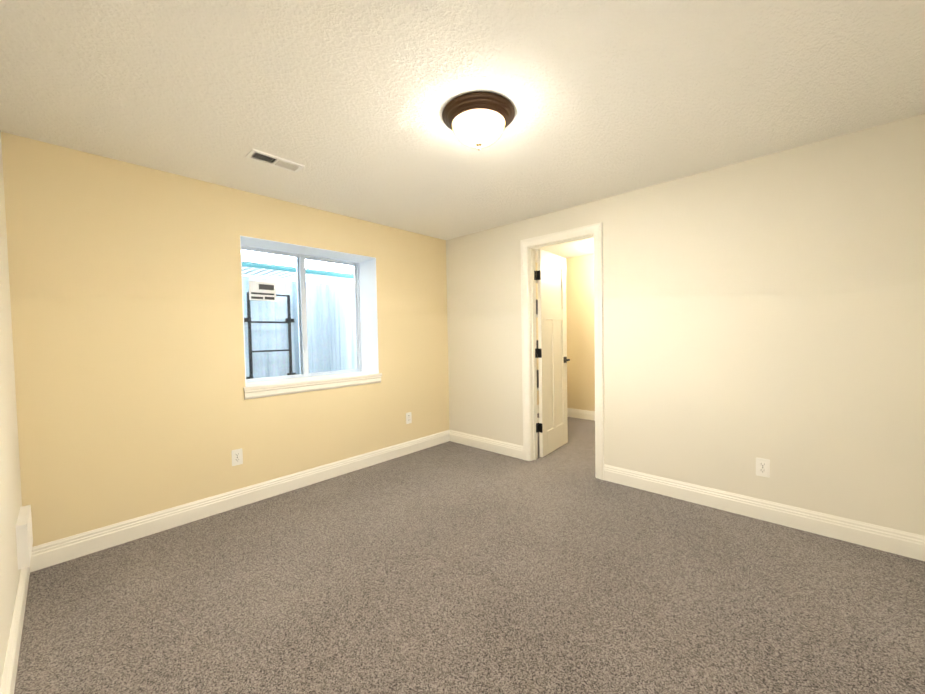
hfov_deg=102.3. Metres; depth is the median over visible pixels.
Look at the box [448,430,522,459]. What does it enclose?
baseboard
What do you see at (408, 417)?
electrical outlet
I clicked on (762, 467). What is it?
electrical outlet
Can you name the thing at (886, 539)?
baseboard
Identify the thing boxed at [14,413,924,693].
floor
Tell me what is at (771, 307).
wall
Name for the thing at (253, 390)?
window sill
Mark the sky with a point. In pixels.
(281, 259)
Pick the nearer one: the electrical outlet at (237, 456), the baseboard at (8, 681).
the baseboard at (8, 681)
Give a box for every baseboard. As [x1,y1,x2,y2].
[0,546,35,693]
[36,430,447,570]
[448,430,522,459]
[567,408,594,420]
[604,464,924,560]
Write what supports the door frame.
attached to the wall at (771, 307)
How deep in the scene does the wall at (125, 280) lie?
2.38 m
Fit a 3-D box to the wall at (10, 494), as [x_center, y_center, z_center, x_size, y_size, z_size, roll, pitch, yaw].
[-1.038,0.065,0.656,3.650,2.300,0.115,1,2,43]
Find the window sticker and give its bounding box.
[249,280,275,300]
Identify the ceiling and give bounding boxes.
[0,0,924,262]
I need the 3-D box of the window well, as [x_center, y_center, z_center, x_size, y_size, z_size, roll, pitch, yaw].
[-1.890,-0.255,3.754,1.084,2.175,1.870,1,2,43]
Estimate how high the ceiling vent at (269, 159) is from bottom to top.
0.013 m
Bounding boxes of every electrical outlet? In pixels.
[231,448,242,465]
[406,412,411,423]
[756,458,769,477]
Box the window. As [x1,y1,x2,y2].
[240,235,378,385]
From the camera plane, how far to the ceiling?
1.64 m
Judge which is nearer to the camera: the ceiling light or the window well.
the ceiling light
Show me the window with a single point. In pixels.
(302, 316)
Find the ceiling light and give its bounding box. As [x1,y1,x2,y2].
[442,92,514,149]
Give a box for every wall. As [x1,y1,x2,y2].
[0,130,21,685]
[1,132,538,546]
[446,113,924,535]
[565,254,594,410]
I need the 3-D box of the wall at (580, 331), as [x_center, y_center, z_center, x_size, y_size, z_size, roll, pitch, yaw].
[2.421,-0.125,4.652,4.010,2.300,0.115,1,2,43]
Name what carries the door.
in the wall at (771, 307)
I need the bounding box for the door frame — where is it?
[520,222,603,479]
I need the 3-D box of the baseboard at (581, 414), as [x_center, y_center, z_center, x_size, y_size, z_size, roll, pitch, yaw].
[2.487,0.964,4.556,3.535,0.128,0.015,1,2,43]
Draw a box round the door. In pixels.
[534,249,569,456]
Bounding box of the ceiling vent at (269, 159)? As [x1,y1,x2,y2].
[245,149,304,172]
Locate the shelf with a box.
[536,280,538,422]
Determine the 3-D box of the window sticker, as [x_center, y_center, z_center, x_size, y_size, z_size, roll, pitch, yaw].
[-1.666,-0.466,3.106,0.001,0.160,0.210,1,2,43]
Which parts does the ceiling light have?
lamp shade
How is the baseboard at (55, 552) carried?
attached to the wall at (125, 280)
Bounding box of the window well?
[242,261,355,382]
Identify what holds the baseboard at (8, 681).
attached to the wall at (10, 494)
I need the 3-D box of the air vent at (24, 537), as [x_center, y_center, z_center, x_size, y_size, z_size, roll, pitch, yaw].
[-2.126,0.914,1.810,0.300,0.200,0.037,1,2,43]
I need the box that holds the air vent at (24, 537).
[16,505,32,569]
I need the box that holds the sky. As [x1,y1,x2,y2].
[241,250,351,277]
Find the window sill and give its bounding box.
[243,372,381,399]

